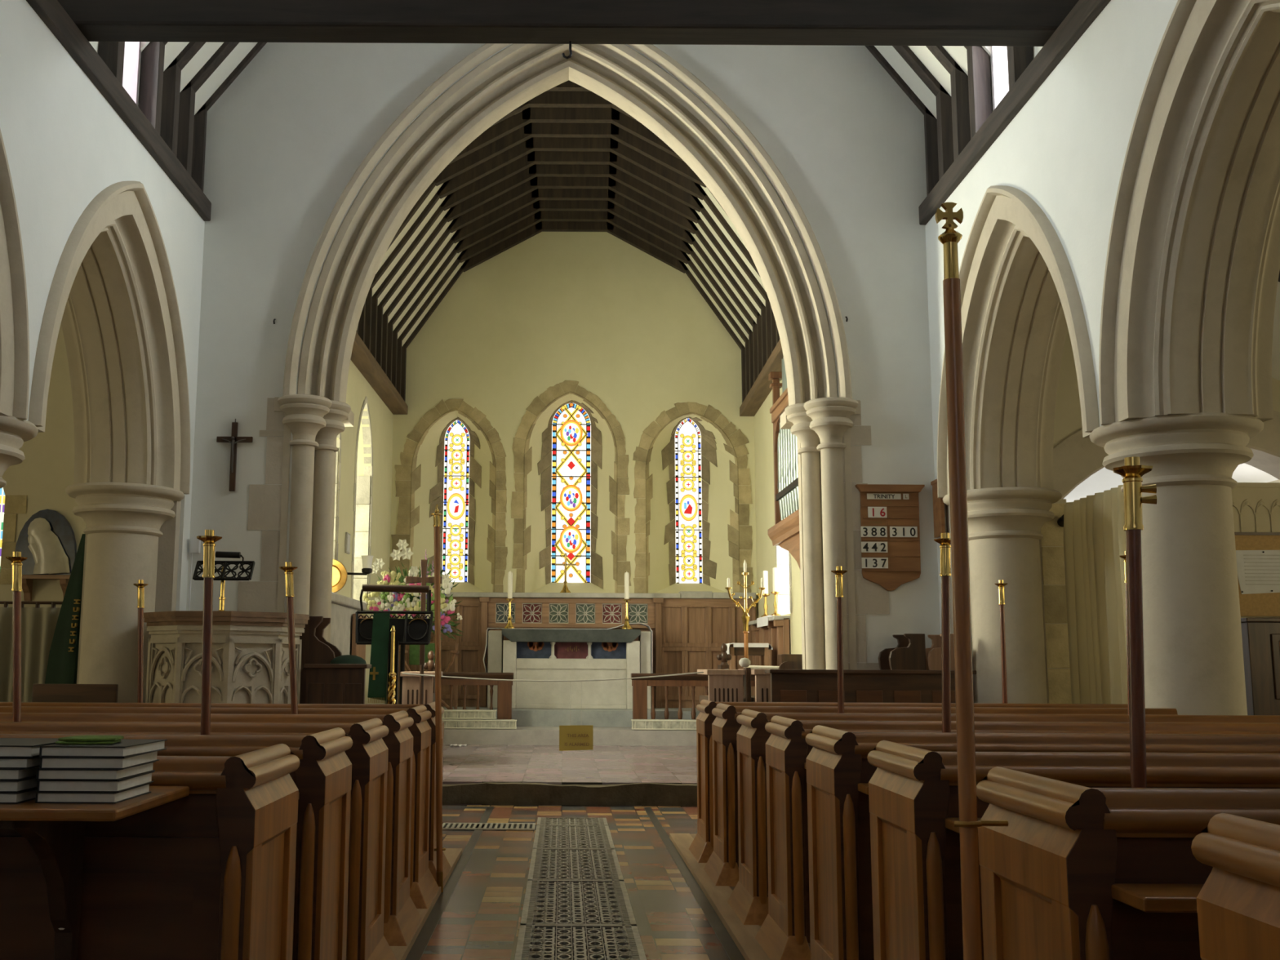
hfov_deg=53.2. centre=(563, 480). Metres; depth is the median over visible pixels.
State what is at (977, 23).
tie beam
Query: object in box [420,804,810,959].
floor
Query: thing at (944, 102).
rafter
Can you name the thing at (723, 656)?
finial
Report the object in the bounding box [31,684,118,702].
bench
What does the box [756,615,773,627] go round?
cloth
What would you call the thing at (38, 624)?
curtain
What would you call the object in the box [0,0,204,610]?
wall
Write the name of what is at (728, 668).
rope
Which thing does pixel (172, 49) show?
ceiling
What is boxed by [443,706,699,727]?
step
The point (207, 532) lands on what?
socket
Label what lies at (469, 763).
floor
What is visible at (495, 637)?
block
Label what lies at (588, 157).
roof truss
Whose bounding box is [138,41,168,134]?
rafter
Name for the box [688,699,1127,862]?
pew
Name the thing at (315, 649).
seat
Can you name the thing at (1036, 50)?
wall
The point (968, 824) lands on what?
staff
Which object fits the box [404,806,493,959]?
trim
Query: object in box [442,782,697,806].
step
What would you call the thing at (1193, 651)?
stone column
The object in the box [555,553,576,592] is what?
cross
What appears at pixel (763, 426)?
wall
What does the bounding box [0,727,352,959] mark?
pew
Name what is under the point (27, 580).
shelf
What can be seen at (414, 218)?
ceiling
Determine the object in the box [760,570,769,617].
candlestick
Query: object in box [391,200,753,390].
roof truss
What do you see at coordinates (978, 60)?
rafter
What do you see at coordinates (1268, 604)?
board
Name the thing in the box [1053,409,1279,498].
arch
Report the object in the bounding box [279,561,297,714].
torch
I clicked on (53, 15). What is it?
wall plate
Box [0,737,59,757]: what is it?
book
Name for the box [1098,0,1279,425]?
arch
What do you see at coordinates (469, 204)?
roof truss
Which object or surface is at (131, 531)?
stone column
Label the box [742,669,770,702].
stall
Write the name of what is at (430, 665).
bench
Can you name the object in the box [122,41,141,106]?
window
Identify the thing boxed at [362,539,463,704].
flower arrangement
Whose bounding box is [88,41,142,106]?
wall
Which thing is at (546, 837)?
floor grate
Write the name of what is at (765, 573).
candle
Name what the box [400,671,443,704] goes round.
stall
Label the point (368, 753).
pew
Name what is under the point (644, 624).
altar cloth
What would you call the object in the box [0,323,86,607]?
wall
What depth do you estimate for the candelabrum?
15.43 m
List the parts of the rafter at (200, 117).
post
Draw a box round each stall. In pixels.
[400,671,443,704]
[697,669,745,712]
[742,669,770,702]
[764,669,976,702]
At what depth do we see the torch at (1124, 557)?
6.72 m
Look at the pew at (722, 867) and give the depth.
7.04 m
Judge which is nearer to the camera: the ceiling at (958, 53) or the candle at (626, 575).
the ceiling at (958, 53)
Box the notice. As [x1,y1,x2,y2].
[559,681,592,751]
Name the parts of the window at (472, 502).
stained glass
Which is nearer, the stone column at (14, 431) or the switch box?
the stone column at (14, 431)
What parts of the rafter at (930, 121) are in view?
post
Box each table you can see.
[0,786,189,959]
[727,644,768,669]
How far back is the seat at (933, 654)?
10.57 m
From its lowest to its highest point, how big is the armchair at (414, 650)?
0.916 m
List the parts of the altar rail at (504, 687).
under rail, rail, post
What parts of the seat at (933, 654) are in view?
panel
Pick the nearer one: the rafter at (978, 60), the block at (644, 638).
the rafter at (978, 60)
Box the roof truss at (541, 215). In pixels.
[395,210,749,395]
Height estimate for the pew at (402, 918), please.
0.957 m
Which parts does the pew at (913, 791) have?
panel, edge moulding, rail, backrest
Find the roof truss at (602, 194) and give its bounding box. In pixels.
[386,188,757,383]
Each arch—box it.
[0,128,29,420]
[28,181,190,493]
[237,43,889,670]
[937,185,1099,497]
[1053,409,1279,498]
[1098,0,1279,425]
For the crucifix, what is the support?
attached to the wall at (287, 136)
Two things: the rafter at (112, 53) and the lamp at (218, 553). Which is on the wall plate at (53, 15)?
the rafter at (112, 53)
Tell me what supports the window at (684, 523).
in the wall at (596, 310)
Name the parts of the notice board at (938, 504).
cornice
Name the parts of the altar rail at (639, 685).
post, rail, under rail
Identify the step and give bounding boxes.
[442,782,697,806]
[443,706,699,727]
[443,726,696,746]
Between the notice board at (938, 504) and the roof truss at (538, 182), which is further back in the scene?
the roof truss at (538, 182)
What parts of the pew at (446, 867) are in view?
rail, panel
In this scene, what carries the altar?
on the step at (524, 717)
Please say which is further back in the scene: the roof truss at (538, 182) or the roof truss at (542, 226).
the roof truss at (542, 226)
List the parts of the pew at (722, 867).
panel, edge moulding, backrest, rail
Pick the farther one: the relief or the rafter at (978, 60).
the relief
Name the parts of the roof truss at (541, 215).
ashlar post, ashlar post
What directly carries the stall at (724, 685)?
on the floor at (469, 763)
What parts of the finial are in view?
panel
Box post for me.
[742,667,751,702]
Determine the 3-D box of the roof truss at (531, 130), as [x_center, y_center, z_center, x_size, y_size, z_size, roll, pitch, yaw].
[0.096,-3.894,16.101,5.440,4.555,0.100,0,-8,0]
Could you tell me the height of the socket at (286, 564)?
0.035 m
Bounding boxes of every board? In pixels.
[855,484,924,591]
[930,479,945,537]
[1234,532,1279,616]
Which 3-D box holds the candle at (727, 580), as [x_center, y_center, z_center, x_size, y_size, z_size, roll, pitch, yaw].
[2.003,1.246,15.484,0.034,0.115,0.032,0,-8,0]
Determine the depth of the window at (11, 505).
12.05 m
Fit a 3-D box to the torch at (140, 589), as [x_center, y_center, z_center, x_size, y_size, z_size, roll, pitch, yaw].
[-2.549,1.433,7.603,0.135,1.672,0.087,-3,-9,19]
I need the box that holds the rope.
[402,668,728,681]
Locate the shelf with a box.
[22,574,70,600]
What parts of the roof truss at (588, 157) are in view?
ashlar post, ashlar post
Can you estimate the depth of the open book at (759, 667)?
12.66 m
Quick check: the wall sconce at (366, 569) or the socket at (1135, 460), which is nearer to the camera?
the socket at (1135, 460)
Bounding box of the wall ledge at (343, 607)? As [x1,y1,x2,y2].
[330,591,366,655]
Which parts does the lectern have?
brass stem, iron stem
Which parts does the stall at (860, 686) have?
raised panel, raised panel, raised panel, raised panel, raised panel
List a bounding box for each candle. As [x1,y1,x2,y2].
[507,570,512,598]
[624,571,629,599]
[726,577,729,586]
[743,560,746,572]
[760,577,763,586]
[762,570,768,593]
[772,567,777,591]
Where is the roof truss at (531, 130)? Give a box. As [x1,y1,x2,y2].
[358,122,779,344]
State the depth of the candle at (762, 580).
15.47 m
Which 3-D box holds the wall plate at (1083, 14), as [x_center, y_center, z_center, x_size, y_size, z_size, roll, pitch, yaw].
[3.418,-3.443,4.643,0.320,0.180,14.190,0,-8,0]
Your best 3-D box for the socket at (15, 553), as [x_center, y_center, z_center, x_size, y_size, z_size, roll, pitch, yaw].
[-2.344,0.326,5.458,0.035,0.035,0.033,0,-8,0]
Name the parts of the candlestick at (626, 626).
stem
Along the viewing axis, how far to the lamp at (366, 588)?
11.95 m
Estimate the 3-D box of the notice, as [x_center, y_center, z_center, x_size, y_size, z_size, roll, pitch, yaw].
[0.125,2.347,12.652,0.335,0.680,0.007,0,-8,0]
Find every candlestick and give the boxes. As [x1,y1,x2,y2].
[503,570,515,628]
[621,571,632,629]
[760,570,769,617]
[770,567,781,615]
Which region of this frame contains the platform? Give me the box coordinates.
[669,833,770,959]
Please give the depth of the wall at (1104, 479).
15.96 m
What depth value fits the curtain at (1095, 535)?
10.65 m
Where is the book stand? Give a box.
[192,551,255,610]
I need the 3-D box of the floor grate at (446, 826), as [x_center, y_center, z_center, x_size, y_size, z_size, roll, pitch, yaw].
[-0.564,2.593,9.525,0.700,0.012,0.360,0,-8,0]
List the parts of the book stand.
stem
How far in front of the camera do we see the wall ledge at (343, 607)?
14.55 m
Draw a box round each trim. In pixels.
[389,848,462,959]
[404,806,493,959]
[643,807,745,959]
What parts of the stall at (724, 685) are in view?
panel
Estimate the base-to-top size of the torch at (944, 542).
1.693 m
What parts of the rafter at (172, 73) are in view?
post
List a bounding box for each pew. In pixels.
[0,702,451,880]
[0,705,439,908]
[0,710,422,946]
[0,718,396,959]
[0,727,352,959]
[0,743,299,959]
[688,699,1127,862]
[703,702,1177,886]
[727,709,1279,925]
[755,715,1279,959]
[805,724,1279,959]
[866,740,1279,959]
[976,766,1279,959]
[1191,813,1279,959]
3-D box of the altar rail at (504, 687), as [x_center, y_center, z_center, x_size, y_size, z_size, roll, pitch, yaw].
[-1.350,2.912,16.855,1.370,0.721,0.200,0,-8,0]
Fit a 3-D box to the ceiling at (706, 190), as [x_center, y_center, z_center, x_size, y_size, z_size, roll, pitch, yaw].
[1.515,-3.910,16.185,2.977,4.826,7.100,0,-8,0]
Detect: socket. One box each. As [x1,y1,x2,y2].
[13,551,21,556]
[137,579,143,583]
[204,529,214,535]
[284,561,292,566]
[835,566,842,570]
[941,533,949,538]
[1124,456,1139,466]
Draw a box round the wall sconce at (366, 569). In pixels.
[346,555,373,575]
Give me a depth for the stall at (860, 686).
10.07 m
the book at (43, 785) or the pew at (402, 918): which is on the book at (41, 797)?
the book at (43, 785)
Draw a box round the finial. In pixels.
[716,643,731,669]
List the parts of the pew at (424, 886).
rail, edge moulding, panel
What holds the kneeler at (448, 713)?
on the kneeler at (448, 723)
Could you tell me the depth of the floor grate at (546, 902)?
6.44 m
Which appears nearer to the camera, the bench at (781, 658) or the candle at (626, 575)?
the bench at (781, 658)
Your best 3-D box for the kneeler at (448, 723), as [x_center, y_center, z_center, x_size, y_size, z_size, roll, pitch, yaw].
[-1.192,3.163,16.495,1.168,0.119,0.218,0,-8,0]
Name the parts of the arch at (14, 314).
arch moulding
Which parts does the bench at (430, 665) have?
panel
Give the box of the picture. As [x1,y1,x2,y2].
[346,533,350,552]
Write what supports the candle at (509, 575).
on the candlestick at (509, 625)
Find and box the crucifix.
[216,418,253,491]
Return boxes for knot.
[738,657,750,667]
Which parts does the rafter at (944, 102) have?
post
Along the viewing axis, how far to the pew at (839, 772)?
4.23 m
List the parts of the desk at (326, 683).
raised panel, raised panel, raised panel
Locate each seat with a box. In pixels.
[299,616,342,703]
[878,633,926,670]
[925,633,954,670]
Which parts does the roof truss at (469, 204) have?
ashlar post, ashlar post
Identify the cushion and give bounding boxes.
[329,654,366,663]
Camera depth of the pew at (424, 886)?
6.36 m
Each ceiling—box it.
[140,41,257,115]
[372,111,521,346]
[684,185,766,347]
[874,45,991,118]
[1231,281,1279,482]
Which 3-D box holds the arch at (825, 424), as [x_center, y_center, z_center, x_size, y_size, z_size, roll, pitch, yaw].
[0.009,-0.796,11.704,5.710,7.354,0.907,0,-8,0]
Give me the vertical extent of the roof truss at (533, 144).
4.555 m
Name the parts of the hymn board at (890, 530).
cornice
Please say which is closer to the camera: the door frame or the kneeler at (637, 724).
the door frame
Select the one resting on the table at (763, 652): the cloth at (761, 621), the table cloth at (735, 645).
the table cloth at (735, 645)
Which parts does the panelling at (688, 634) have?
panel frame, panel frame, panel frame, panel frame, panel frame, panel frame, panel frame, rosette frame, rail, panel frame, panel frame, panel frame, panel frame, panel frame, panel frame, panel frame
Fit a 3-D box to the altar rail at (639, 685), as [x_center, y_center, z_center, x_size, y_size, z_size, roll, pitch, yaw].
[1.740,2.928,16.855,1.690,0.721,0.200,0,-8,0]
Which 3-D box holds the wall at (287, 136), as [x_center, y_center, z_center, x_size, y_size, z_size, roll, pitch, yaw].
[0.013,-2.487,12.045,8.280,10.800,0.720,0,-8,0]
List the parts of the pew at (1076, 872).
panel, edge moulding, backrest, rail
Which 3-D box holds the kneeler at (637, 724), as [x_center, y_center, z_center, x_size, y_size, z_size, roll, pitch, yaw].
[1.411,3.173,16.506,1.063,0.129,0.238,0,-8,0]
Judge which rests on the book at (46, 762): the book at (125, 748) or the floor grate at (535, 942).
the book at (125, 748)
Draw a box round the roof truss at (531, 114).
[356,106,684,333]
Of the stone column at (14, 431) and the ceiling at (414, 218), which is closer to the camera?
the stone column at (14, 431)
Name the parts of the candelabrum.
stem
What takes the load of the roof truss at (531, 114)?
on the wall plate at (760, 389)
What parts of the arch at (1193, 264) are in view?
hood mould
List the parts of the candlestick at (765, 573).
stem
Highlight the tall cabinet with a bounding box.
[1240,617,1279,715]
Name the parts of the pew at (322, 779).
rail, backrest, edge moulding, panel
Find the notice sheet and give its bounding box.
[1235,550,1279,594]
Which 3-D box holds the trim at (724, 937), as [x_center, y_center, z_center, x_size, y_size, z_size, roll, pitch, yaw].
[0.720,1.926,4.874,0.060,0.003,12.200,0,-8,0]
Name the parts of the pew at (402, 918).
rail, edge moulding, panel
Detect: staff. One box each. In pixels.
[431,504,445,892]
[935,202,1008,959]
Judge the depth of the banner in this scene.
11.27 m
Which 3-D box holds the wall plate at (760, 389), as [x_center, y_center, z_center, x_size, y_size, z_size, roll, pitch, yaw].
[2.776,-1.542,15.861,0.340,0.140,7.048,0,-8,1]
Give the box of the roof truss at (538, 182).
[381,176,761,376]
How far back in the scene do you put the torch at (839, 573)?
6.89 m
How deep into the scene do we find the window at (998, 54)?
10.28 m
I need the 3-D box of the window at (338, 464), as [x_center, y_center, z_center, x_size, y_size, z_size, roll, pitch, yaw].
[-2.919,0.054,14.690,0.517,2.504,0.952,0,-8,0]
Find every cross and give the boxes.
[405,559,442,704]
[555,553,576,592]
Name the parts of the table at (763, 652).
leg, leg, leg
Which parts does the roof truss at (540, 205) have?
ashlar post, ashlar post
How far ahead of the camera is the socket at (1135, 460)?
2.94 m
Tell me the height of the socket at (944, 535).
0.035 m
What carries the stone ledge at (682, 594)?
attached to the wall at (596, 310)
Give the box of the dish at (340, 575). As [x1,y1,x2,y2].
[331,559,347,592]
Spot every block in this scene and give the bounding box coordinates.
[487,630,503,708]
[638,631,651,709]
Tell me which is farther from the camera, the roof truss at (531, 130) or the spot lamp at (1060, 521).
the roof truss at (531, 130)
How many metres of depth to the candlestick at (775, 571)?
16.40 m
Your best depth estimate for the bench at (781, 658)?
14.07 m
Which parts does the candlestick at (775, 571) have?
stem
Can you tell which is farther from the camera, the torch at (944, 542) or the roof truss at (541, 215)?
the roof truss at (541, 215)
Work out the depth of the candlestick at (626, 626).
18.03 m
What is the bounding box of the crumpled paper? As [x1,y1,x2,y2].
[449,744,466,746]
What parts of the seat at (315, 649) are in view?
panel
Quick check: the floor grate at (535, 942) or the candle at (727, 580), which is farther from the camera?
the candle at (727, 580)
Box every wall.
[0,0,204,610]
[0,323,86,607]
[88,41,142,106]
[186,42,940,662]
[333,360,393,704]
[386,231,757,704]
[754,379,802,653]
[924,0,1177,633]
[989,46,1042,111]
[1053,328,1279,448]
[1063,466,1123,502]
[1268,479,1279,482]
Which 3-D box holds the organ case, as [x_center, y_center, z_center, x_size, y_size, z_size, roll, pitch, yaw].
[2.701,-0.206,14.079,0.400,3.100,3.200,0,-8,0]
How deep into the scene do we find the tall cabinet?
10.80 m
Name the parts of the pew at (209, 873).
backrest, rail, edge moulding, panel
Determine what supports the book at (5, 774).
on the book at (6, 786)
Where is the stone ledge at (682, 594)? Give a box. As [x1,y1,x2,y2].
[444,591,755,599]
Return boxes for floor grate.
[442,822,535,831]
[514,924,646,959]
[520,880,636,924]
[527,848,623,880]
[533,825,614,848]
[536,817,608,825]
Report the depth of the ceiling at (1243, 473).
12.21 m
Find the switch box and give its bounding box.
[188,537,200,610]
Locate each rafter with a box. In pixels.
[98,41,124,85]
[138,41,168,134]
[160,41,205,156]
[176,42,239,175]
[191,42,266,191]
[865,45,938,195]
[892,45,954,180]
[925,45,970,160]
[964,45,991,139]
[1006,46,1032,89]
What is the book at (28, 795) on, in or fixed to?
on the table at (55, 832)
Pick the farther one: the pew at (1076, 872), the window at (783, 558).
the window at (783, 558)
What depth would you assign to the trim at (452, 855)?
6.12 m
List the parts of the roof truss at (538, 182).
ashlar post, ashlar post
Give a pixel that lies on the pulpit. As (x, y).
(250, 658)
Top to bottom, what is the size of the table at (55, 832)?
0.419 m
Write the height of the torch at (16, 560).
1.641 m
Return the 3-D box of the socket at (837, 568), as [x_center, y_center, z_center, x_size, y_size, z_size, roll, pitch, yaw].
[1.505,0.489,6.953,0.034,0.035,0.033,0,-8,0]
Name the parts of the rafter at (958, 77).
post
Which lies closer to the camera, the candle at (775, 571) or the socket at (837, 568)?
the socket at (837, 568)
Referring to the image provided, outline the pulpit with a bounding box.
[143,610,309,703]
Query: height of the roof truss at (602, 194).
4.555 m
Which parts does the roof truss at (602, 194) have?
ashlar post, ashlar post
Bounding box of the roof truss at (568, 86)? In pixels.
[546,80,591,91]
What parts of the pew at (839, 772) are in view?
panel, edge moulding, backrest, rail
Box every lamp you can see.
[215,551,244,568]
[360,584,431,611]
[1057,514,1063,527]
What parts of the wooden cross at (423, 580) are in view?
stem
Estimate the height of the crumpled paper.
0.026 m
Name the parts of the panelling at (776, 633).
post, post, post, post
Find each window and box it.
[0,487,27,584]
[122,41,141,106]
[333,432,341,593]
[351,395,373,604]
[389,399,507,592]
[511,380,631,592]
[632,401,752,593]
[775,545,791,615]
[991,46,1008,110]
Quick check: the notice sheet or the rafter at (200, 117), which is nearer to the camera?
the notice sheet
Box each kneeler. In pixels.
[441,709,496,719]
[442,719,516,728]
[631,719,696,730]
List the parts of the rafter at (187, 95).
post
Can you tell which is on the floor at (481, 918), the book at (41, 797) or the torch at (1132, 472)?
the torch at (1132, 472)
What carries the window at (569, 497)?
in the wall at (596, 310)
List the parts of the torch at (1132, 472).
screw knob, screw knob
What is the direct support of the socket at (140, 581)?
attached to the torch at (140, 589)
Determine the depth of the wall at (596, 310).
19.50 m
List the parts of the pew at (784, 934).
panel, edge moulding, backrest, rail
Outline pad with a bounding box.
[55,735,124,744]
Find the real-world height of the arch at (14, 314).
2.198 m
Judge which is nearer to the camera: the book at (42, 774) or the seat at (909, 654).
the book at (42, 774)
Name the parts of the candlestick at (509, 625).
stem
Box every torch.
[5,551,26,721]
[133,579,148,702]
[196,529,222,734]
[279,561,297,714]
[831,566,847,713]
[933,533,951,733]
[995,579,1008,703]
[1112,456,1156,787]
[1119,551,1128,715]
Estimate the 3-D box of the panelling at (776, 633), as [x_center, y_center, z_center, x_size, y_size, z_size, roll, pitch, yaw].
[2.716,2.598,17.056,0.220,1.450,2.700,0,-8,0]
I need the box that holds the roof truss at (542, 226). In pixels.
[400,221,746,402]
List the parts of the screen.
rail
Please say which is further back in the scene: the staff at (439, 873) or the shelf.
the shelf
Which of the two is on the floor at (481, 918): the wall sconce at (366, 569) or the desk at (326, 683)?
the desk at (326, 683)
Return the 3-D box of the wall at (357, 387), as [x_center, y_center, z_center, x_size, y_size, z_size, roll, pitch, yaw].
[-2.916,0.894,15.582,0.500,5.300,7.312,0,-8,1]
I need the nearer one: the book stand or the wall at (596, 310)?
the book stand
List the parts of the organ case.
corner post, rail, moulding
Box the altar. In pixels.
[502,628,640,709]
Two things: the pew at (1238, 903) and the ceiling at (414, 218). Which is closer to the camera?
the pew at (1238, 903)
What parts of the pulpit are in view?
tracery panel, tracery panel, stone cornice, tracery panel, tracery panel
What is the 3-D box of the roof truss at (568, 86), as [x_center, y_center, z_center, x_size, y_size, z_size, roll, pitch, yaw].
[0.070,-4.084,14.795,5.440,4.555,0.100,0,-8,0]
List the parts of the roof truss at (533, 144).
ashlar post, ashlar post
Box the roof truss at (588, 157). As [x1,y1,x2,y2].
[370,115,771,360]
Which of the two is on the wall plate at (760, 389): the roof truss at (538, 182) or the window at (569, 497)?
the roof truss at (538, 182)
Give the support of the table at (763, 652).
on the floor at (469, 763)
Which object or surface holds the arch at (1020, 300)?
attached to the wall at (1065, 148)
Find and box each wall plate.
[26,0,211,221]
[350,331,408,414]
[739,338,783,416]
[918,0,1111,225]
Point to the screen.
(1255, 505)
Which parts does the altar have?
painted panel, painted panel, painted panel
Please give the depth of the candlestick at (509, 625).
18.03 m
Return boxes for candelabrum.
[724,560,765,658]
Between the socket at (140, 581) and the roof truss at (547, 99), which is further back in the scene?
the roof truss at (547, 99)
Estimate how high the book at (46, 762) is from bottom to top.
0.024 m
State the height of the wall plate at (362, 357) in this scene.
0.140 m
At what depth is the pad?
2.64 m
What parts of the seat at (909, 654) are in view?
panel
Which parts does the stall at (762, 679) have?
panel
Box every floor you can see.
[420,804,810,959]
[442,744,697,806]
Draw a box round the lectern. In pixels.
[355,584,433,704]
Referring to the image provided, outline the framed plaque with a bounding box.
[345,532,350,554]
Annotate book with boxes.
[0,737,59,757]
[0,756,39,768]
[0,766,39,780]
[0,776,38,792]
[0,788,36,804]
[35,782,151,803]
[36,761,155,780]
[36,771,154,792]
[39,738,167,757]
[39,751,159,768]
[743,665,778,669]
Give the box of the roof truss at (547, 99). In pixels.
[489,91,638,127]
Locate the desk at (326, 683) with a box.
[304,663,371,703]
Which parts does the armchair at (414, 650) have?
post, panel, curved leg, curved leg, arm, post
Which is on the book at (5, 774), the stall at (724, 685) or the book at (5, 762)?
the book at (5, 762)
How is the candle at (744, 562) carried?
on the candelabrum
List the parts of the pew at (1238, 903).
panel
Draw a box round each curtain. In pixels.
[0,600,62,702]
[1063,484,1127,703]
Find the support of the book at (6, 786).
on the book at (28, 795)
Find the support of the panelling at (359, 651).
on the floor at (469, 763)
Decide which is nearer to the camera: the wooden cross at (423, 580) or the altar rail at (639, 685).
the wooden cross at (423, 580)
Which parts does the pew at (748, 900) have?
panel, edge moulding, rail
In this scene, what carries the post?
on the floor at (469, 763)
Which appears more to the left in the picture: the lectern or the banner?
the banner
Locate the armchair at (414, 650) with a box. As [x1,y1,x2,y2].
[399,643,459,709]
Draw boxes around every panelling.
[351,613,366,659]
[393,597,755,707]
[748,615,790,695]
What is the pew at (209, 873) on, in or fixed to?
on the floor
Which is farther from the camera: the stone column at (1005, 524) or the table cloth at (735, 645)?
the table cloth at (735, 645)
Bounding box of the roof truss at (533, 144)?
[364,137,776,352]
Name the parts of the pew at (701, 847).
panel, edge moulding, rail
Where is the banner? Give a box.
[44,533,85,684]
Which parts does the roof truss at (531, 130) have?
ashlar post, ashlar post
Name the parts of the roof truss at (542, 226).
ashlar post, ashlar post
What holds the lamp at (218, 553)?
attached to the book stand
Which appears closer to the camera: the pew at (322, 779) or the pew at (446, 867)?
the pew at (322, 779)
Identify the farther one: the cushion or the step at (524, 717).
the step at (524, 717)
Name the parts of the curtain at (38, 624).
rod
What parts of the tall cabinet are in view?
door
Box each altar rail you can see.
[440,672,514,719]
[631,673,755,719]
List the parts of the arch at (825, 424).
hood mould, arch moulding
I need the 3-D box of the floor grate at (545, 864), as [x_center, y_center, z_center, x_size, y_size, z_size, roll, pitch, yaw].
[0.068,2.337,7.744,0.540,0.012,1.232,0,-8,0]
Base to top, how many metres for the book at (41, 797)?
0.022 m
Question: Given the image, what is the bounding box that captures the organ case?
[767,356,799,568]
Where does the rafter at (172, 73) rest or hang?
on the wall plate at (53, 15)
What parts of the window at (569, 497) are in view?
stained glass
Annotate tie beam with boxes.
[57,0,1079,59]
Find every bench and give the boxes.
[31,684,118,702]
[423,650,435,693]
[777,653,802,666]
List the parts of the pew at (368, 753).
rail, edge moulding, panel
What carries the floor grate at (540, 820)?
on the floor at (481, 918)
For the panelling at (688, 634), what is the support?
on the step at (524, 717)
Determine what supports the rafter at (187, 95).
on the wall plate at (53, 15)
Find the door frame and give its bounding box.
[1040,498,1071,703]
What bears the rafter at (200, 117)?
on the wall plate at (53, 15)
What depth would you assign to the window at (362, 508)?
17.23 m
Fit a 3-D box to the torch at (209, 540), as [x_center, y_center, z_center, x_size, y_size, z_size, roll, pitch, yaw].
[-1.256,0.990,4.404,0.096,1.640,0.085,4,-9,-22]
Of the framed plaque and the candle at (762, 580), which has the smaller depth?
the candle at (762, 580)
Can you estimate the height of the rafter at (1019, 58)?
5.195 m
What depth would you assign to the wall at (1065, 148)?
8.18 m
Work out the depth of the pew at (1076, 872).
2.30 m
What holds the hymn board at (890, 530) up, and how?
attached to the wall at (287, 136)
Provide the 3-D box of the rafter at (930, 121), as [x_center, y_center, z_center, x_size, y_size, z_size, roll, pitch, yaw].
[1.752,-5.097,11.983,3.450,5.195,0.056,0,-8,0]
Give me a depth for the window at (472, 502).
19.36 m
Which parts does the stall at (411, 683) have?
panel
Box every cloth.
[482,622,652,673]
[725,643,773,654]
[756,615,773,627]
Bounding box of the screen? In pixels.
[1231,482,1279,617]
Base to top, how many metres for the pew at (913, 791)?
0.957 m
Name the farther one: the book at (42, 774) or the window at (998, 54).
the window at (998, 54)
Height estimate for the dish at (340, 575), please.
0.380 m
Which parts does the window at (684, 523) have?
stained glass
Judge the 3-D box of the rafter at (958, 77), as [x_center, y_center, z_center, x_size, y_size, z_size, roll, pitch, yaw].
[1.752,-5.220,11.142,3.450,5.195,0.130,0,-8,0]
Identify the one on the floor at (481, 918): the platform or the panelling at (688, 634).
the platform
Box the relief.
[14,509,76,575]
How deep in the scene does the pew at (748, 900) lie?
6.01 m
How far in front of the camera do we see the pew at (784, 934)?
5.16 m
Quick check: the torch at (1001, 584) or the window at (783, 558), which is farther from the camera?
the window at (783, 558)
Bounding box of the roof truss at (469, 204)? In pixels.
[376,164,766,369]
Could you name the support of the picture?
attached to the framed plaque
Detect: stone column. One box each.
[0,414,38,488]
[65,482,184,702]
[942,487,1062,703]
[1088,412,1263,715]

